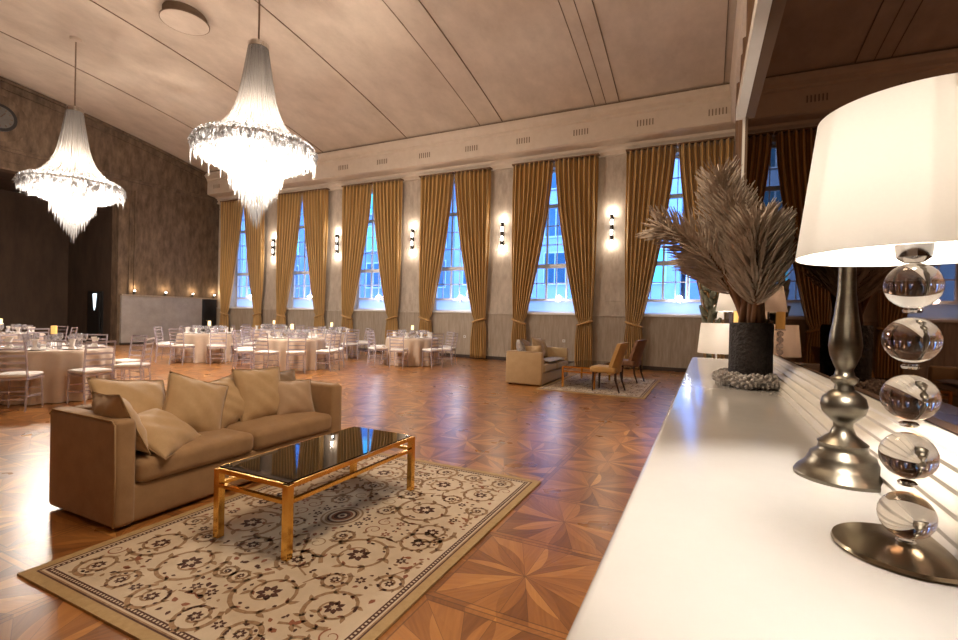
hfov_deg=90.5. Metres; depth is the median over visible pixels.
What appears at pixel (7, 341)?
napkin
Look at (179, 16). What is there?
ceiling light
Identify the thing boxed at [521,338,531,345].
cushion
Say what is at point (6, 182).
ceiling
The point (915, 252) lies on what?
socket
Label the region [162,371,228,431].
cushion
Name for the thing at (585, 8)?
trim
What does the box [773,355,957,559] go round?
trim
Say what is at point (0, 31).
trim
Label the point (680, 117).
trim
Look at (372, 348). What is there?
banquet chair
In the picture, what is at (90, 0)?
trim
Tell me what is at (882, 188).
table lamp
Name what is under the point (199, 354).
tablecloth
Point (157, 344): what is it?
banquet chair
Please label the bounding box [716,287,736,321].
table lamp
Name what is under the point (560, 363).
seat cushion
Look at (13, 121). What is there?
wall clock
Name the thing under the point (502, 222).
wall sconce
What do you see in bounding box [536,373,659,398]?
rug
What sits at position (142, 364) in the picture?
banquet chair
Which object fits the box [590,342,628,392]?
dining chair
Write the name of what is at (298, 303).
window
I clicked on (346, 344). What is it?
banquet chair
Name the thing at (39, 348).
plate
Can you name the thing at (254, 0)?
trim
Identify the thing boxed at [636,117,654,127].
air vent
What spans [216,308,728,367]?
wainscoting
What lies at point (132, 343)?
baseboard
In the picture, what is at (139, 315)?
trim
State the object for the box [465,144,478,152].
air vent
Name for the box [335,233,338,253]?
wall sconce
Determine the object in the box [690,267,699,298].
apartment building
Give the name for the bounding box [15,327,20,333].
napkin
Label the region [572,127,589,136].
air vent
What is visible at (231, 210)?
curtain
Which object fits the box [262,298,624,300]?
trim
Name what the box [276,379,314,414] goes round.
cushion
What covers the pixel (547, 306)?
window
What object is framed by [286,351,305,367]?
banquet chair
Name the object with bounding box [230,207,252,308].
window
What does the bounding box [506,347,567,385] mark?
sofa
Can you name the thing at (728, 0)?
trim
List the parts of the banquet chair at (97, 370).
seat frame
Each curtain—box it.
[219,199,242,331]
[243,197,264,329]
[275,191,301,329]
[301,188,329,331]
[341,182,372,332]
[371,178,403,339]
[418,172,454,336]
[454,167,491,358]
[511,159,554,349]
[554,153,599,361]
[624,143,676,368]
[678,136,733,358]
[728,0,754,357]
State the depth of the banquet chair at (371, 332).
15.13 m
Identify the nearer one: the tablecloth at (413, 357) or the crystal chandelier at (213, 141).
the crystal chandelier at (213, 141)
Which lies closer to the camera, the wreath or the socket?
the socket
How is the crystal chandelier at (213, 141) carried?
hanging from the ceiling at (522, 55)
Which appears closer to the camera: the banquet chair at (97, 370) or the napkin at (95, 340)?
the banquet chair at (97, 370)
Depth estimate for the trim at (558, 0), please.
11.44 m
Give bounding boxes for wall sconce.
[271,238,274,256]
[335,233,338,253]
[410,228,413,250]
[500,221,503,245]
[610,213,613,240]
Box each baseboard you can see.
[119,341,175,344]
[357,348,686,371]
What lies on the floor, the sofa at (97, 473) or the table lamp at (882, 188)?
the sofa at (97, 473)
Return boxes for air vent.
[213,183,220,188]
[338,164,348,170]
[376,158,387,165]
[418,151,430,158]
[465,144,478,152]
[516,136,530,144]
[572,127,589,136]
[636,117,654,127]
[707,106,728,116]
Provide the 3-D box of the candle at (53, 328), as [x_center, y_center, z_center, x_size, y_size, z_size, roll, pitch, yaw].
[-6.641,0.152,7.422,0.080,0.127,0.078,2,0,26]
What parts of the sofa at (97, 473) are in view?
backrest, armrest, armrest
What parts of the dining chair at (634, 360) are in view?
seat, leg, backrest, leg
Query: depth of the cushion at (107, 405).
3.09 m
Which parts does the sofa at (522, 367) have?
armrest, armrest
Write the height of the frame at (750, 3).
6.720 m
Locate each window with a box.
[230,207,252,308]
[287,200,313,309]
[354,192,384,310]
[432,182,470,312]
[527,170,574,314]
[644,156,700,317]
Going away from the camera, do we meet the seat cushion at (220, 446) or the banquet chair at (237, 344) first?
the seat cushion at (220, 446)
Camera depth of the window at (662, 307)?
13.58 m
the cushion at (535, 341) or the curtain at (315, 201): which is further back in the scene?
the curtain at (315, 201)
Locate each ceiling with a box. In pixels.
[0,0,736,171]
[0,171,41,196]
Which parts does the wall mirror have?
frame, frame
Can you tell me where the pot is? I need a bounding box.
[728,322,773,384]
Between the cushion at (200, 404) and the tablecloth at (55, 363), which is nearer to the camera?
the cushion at (200, 404)
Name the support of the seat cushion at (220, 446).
on the sofa at (97, 473)
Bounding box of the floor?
[0,341,684,639]
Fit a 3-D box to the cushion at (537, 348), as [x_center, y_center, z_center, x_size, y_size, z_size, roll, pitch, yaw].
[1.164,0.739,10.049,0.481,0.456,0.204,2,1,41]
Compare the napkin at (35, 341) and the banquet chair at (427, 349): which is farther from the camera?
the banquet chair at (427, 349)
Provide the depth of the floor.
4.16 m
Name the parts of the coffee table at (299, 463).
leg, leg, rail, rail, glass, leg, leg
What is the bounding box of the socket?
[894,242,934,262]
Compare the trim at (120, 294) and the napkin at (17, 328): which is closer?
the napkin at (17, 328)
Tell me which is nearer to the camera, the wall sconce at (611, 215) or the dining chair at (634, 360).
the dining chair at (634, 360)
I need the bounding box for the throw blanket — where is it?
[544,356,564,362]
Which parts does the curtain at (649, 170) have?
heading rail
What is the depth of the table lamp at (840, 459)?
1.09 m
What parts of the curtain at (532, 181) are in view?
heading rail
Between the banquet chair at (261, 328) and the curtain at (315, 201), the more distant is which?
the curtain at (315, 201)
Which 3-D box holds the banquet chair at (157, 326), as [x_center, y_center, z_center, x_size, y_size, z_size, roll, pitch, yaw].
[-8.691,0.647,13.186,0.466,0.926,0.403,1,0,-9]
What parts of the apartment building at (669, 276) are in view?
pane, pane, pane, pane, pane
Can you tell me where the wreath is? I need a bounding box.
[711,367,778,389]
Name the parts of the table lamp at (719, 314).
lamp shade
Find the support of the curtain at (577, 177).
hanging from the wall at (610, 255)
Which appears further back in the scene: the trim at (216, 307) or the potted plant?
the trim at (216, 307)
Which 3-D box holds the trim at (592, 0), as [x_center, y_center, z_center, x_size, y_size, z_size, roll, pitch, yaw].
[-1.093,-6.801,2.839,0.018,1.392,23.410,2,0,26]
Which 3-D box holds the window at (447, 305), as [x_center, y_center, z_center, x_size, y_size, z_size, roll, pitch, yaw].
[-0.733,-2.550,16.458,2.020,4.600,0.490,2,0,26]
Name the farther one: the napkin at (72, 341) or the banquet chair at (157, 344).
the banquet chair at (157, 344)
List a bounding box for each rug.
[17,453,540,639]
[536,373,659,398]
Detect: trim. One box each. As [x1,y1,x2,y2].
[0,31,240,156]
[0,76,206,180]
[0,145,219,293]
[90,0,322,151]
[110,203,119,344]
[119,295,201,342]
[120,294,217,299]
[204,84,734,204]
[216,307,728,318]
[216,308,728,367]
[254,0,406,137]
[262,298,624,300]
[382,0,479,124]
[383,0,501,124]
[558,0,594,104]
[559,0,618,105]
[573,0,605,102]
[592,0,618,99]
[724,0,728,80]
[730,0,746,122]
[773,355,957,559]
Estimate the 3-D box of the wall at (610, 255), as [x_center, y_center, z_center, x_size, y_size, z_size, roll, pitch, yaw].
[-2.367,-2.774,17.364,21.520,8.200,0.500,2,0,26]
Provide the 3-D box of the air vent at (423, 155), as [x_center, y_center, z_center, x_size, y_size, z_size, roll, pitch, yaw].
[-1.850,-5.615,16.194,0.500,0.220,0.024,2,0,26]
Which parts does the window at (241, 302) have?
sill, frosted pane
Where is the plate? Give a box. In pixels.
[22,348,45,350]
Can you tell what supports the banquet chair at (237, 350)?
on the floor
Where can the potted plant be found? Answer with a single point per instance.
(745, 249)
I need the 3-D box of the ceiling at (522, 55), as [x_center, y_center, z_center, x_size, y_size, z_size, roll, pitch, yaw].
[-7.702,-7.008,6.188,21.420,1.690,24.300,2,0,26]
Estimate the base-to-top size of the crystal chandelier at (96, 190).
5.520 m
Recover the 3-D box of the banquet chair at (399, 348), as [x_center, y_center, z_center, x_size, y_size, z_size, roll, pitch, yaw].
[-2.136,0.803,12.643,0.403,0.926,0.466,1,0,9]
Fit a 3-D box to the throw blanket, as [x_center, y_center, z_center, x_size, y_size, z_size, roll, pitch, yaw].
[1.585,0.883,10.723,0.426,0.046,1.201,2,0,26]
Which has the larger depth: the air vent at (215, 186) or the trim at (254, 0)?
the air vent at (215, 186)
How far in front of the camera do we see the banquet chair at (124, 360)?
8.35 m
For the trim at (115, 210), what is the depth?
18.07 m
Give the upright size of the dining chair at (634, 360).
0.965 m
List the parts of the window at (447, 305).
sill, frosted pane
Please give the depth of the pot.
2.65 m
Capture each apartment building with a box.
[240,217,250,296]
[296,194,455,297]
[453,159,685,298]
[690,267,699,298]
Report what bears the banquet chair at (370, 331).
on the floor
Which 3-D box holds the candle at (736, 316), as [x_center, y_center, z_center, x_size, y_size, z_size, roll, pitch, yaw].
[2.398,-0.005,4.395,0.074,0.155,0.073,2,0,26]
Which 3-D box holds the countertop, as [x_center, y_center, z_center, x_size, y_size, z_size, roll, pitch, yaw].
[1.117,0.892,2.122,0.490,1.040,5.800,2,0,26]
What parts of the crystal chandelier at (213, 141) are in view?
cord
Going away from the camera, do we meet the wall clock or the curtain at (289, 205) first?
the wall clock
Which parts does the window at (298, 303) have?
sill, frosted pane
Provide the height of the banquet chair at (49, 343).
0.926 m
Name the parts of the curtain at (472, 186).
heading rail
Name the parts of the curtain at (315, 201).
heading rail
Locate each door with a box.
[87,291,103,343]
[202,299,215,331]
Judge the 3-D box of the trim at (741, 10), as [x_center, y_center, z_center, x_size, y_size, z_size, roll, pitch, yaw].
[1.379,-5.499,1.441,0.270,1.360,23.650,2,0,26]
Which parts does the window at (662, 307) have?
sill, frosted pane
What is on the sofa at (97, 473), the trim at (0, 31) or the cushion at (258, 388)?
the cushion at (258, 388)
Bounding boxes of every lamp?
[675,295,682,302]
[697,323,729,357]
[714,305,723,357]
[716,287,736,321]
[793,267,882,492]
[795,73,957,585]
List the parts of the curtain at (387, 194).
heading rail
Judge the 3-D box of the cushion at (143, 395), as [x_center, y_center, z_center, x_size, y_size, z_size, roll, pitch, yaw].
[-2.540,0.642,3.510,0.268,0.486,0.640,1,0,16]
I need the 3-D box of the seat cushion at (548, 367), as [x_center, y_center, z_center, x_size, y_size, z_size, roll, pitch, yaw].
[1.256,1.002,10.307,0.640,0.185,0.889,2,0,26]
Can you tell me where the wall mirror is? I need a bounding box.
[736,0,957,434]
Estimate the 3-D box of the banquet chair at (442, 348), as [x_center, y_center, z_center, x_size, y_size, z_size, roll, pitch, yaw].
[-0.876,0.826,13.474,0.466,0.926,0.403,1,0,16]
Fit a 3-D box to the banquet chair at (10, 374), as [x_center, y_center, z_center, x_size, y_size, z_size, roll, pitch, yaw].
[-6.233,0.750,6.404,0.403,0.926,0.466,1,0,-19]
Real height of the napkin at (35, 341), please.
0.150 m
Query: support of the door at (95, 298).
in the wall at (47, 276)
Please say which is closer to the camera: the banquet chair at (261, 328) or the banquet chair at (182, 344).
the banquet chair at (182, 344)
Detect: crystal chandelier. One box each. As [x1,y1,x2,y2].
[12,36,126,240]
[187,0,317,225]
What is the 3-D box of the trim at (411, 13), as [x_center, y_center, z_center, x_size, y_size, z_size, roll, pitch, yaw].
[-4.627,-6.898,4.544,0.770,1.384,23.410,2,0,26]
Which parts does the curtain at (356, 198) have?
heading rail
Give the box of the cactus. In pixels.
[699,284,721,357]
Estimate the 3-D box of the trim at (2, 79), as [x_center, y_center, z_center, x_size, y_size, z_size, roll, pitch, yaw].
[-17.176,-7.034,10.398,0.120,1.675,23.672,2,0,26]
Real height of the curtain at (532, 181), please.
6.250 m
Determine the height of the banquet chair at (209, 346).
0.926 m
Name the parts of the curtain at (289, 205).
heading rail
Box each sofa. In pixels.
[49,379,341,528]
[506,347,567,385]
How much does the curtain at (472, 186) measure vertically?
6.250 m
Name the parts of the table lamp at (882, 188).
lamp shade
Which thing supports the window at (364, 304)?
in the wall at (610, 255)
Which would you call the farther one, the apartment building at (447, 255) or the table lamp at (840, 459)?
the apartment building at (447, 255)
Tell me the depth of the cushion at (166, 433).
3.31 m
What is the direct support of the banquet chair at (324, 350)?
on the floor
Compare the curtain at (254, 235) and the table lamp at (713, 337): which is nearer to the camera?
the table lamp at (713, 337)
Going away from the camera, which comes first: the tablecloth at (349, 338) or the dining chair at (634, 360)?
the dining chair at (634, 360)
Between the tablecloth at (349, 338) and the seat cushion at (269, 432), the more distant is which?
the tablecloth at (349, 338)
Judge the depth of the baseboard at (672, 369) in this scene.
15.51 m
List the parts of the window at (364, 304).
sill, frosted pane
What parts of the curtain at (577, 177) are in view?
heading rail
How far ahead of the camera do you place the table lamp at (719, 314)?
6.36 m
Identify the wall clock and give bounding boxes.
[0,95,27,141]
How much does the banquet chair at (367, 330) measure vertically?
0.926 m
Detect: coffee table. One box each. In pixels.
[213,426,414,561]
[561,360,610,389]
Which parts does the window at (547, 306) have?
sill, frosted pane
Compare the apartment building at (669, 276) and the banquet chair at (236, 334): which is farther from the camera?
the apartment building at (669, 276)
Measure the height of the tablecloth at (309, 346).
0.750 m
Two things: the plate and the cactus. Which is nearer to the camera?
the cactus
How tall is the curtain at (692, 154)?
6.250 m
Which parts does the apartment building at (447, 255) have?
pane, pane, pane, pane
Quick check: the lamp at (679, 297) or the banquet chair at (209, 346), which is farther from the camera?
the lamp at (679, 297)
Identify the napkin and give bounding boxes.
[3,339,12,348]
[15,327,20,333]
[31,339,38,349]
[67,339,76,348]
[92,338,98,346]
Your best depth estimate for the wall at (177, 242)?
19.02 m
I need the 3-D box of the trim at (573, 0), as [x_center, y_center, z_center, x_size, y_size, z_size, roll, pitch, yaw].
[-1.418,-6.809,2.995,0.018,1.392,23.410,2,0,26]
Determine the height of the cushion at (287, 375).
0.387 m
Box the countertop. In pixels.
[566,357,957,639]
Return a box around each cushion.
[86,377,165,412]
[90,391,150,454]
[135,428,252,481]
[137,408,201,459]
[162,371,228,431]
[206,374,243,427]
[226,412,330,449]
[231,366,280,421]
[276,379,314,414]
[280,369,295,380]
[516,339,525,350]
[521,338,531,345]
[525,345,544,363]
[531,337,545,355]
[542,339,547,355]
[543,362,555,372]
[544,359,566,368]
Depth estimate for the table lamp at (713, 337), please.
5.26 m
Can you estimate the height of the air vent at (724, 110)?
0.220 m
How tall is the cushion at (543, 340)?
0.406 m
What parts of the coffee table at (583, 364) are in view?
leg, rail, glass, rail, leg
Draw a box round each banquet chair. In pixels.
[0,342,43,406]
[47,332,64,344]
[67,340,112,395]
[113,337,154,379]
[115,336,145,378]
[154,326,175,360]
[154,327,174,359]
[168,328,194,358]
[206,335,226,358]
[231,331,254,359]
[232,331,254,366]
[235,334,255,361]
[242,337,256,346]
[243,328,262,358]
[253,336,278,367]
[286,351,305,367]
[315,333,341,366]
[327,332,345,361]
[341,343,357,354]
[356,330,369,354]
[357,332,371,352]
[367,334,387,360]
[369,331,384,357]
[389,339,407,368]
[422,340,443,366]
[438,343,455,359]
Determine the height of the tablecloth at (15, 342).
0.750 m
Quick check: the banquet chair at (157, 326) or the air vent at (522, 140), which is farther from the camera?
the air vent at (522, 140)
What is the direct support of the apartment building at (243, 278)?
on the ground
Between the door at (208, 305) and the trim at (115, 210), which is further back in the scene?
the door at (208, 305)
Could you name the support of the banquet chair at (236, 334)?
on the floor
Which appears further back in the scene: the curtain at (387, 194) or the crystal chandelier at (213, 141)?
the curtain at (387, 194)
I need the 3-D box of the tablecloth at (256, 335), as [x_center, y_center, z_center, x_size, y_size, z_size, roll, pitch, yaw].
[-7.214,0.733,16.688,1.608,0.750,1.609,1,0,-23]
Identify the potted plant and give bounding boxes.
[635,155,796,384]
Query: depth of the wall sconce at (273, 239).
20.02 m
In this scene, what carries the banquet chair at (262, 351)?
on the floor
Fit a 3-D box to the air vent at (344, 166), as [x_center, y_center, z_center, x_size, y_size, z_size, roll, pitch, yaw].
[-5.068,-5.700,17.747,0.500,0.220,0.024,2,0,26]
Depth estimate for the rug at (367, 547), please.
2.64 m
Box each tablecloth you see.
[0,332,47,345]
[0,345,116,404]
[174,332,241,362]
[249,329,295,349]
[253,336,326,370]
[307,332,356,358]
[383,336,439,365]
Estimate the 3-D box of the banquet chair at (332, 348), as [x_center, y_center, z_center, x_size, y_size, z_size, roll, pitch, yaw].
[-3.700,0.768,12.368,0.466,0.926,0.403,1,0,-14]
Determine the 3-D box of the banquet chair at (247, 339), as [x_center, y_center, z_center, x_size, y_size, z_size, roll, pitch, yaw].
[-7.534,0.657,15.632,0.403,0.926,0.466,1,0,21]
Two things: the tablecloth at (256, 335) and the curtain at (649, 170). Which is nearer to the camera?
the curtain at (649, 170)
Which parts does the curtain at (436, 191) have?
heading rail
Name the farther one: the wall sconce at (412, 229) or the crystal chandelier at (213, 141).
the wall sconce at (412, 229)
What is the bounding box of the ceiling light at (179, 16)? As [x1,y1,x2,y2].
[159,0,209,35]
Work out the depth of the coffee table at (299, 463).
3.01 m
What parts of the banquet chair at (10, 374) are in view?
seat frame, backrest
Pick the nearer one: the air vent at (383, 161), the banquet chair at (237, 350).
the banquet chair at (237, 350)
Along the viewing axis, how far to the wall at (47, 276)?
18.67 m
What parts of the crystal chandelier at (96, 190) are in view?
cord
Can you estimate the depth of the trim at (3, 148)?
18.34 m
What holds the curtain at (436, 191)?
hanging from the wall at (610, 255)
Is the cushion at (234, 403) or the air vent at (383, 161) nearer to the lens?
the cushion at (234, 403)
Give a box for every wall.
[0,81,218,344]
[0,189,111,344]
[217,141,734,316]
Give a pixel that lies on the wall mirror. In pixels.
(805, 60)
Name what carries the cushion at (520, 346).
on the sofa at (522, 367)
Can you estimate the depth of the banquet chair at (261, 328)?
13.74 m
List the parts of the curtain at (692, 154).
heading rail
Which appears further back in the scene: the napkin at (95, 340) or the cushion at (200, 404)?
the napkin at (95, 340)
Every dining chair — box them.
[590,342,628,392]
[614,340,646,382]
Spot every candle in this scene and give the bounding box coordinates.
[51,326,56,333]
[734,311,738,321]
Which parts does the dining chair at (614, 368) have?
leg, leg, seat, leg, backrest, leg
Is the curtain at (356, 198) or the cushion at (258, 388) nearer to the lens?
the cushion at (258, 388)

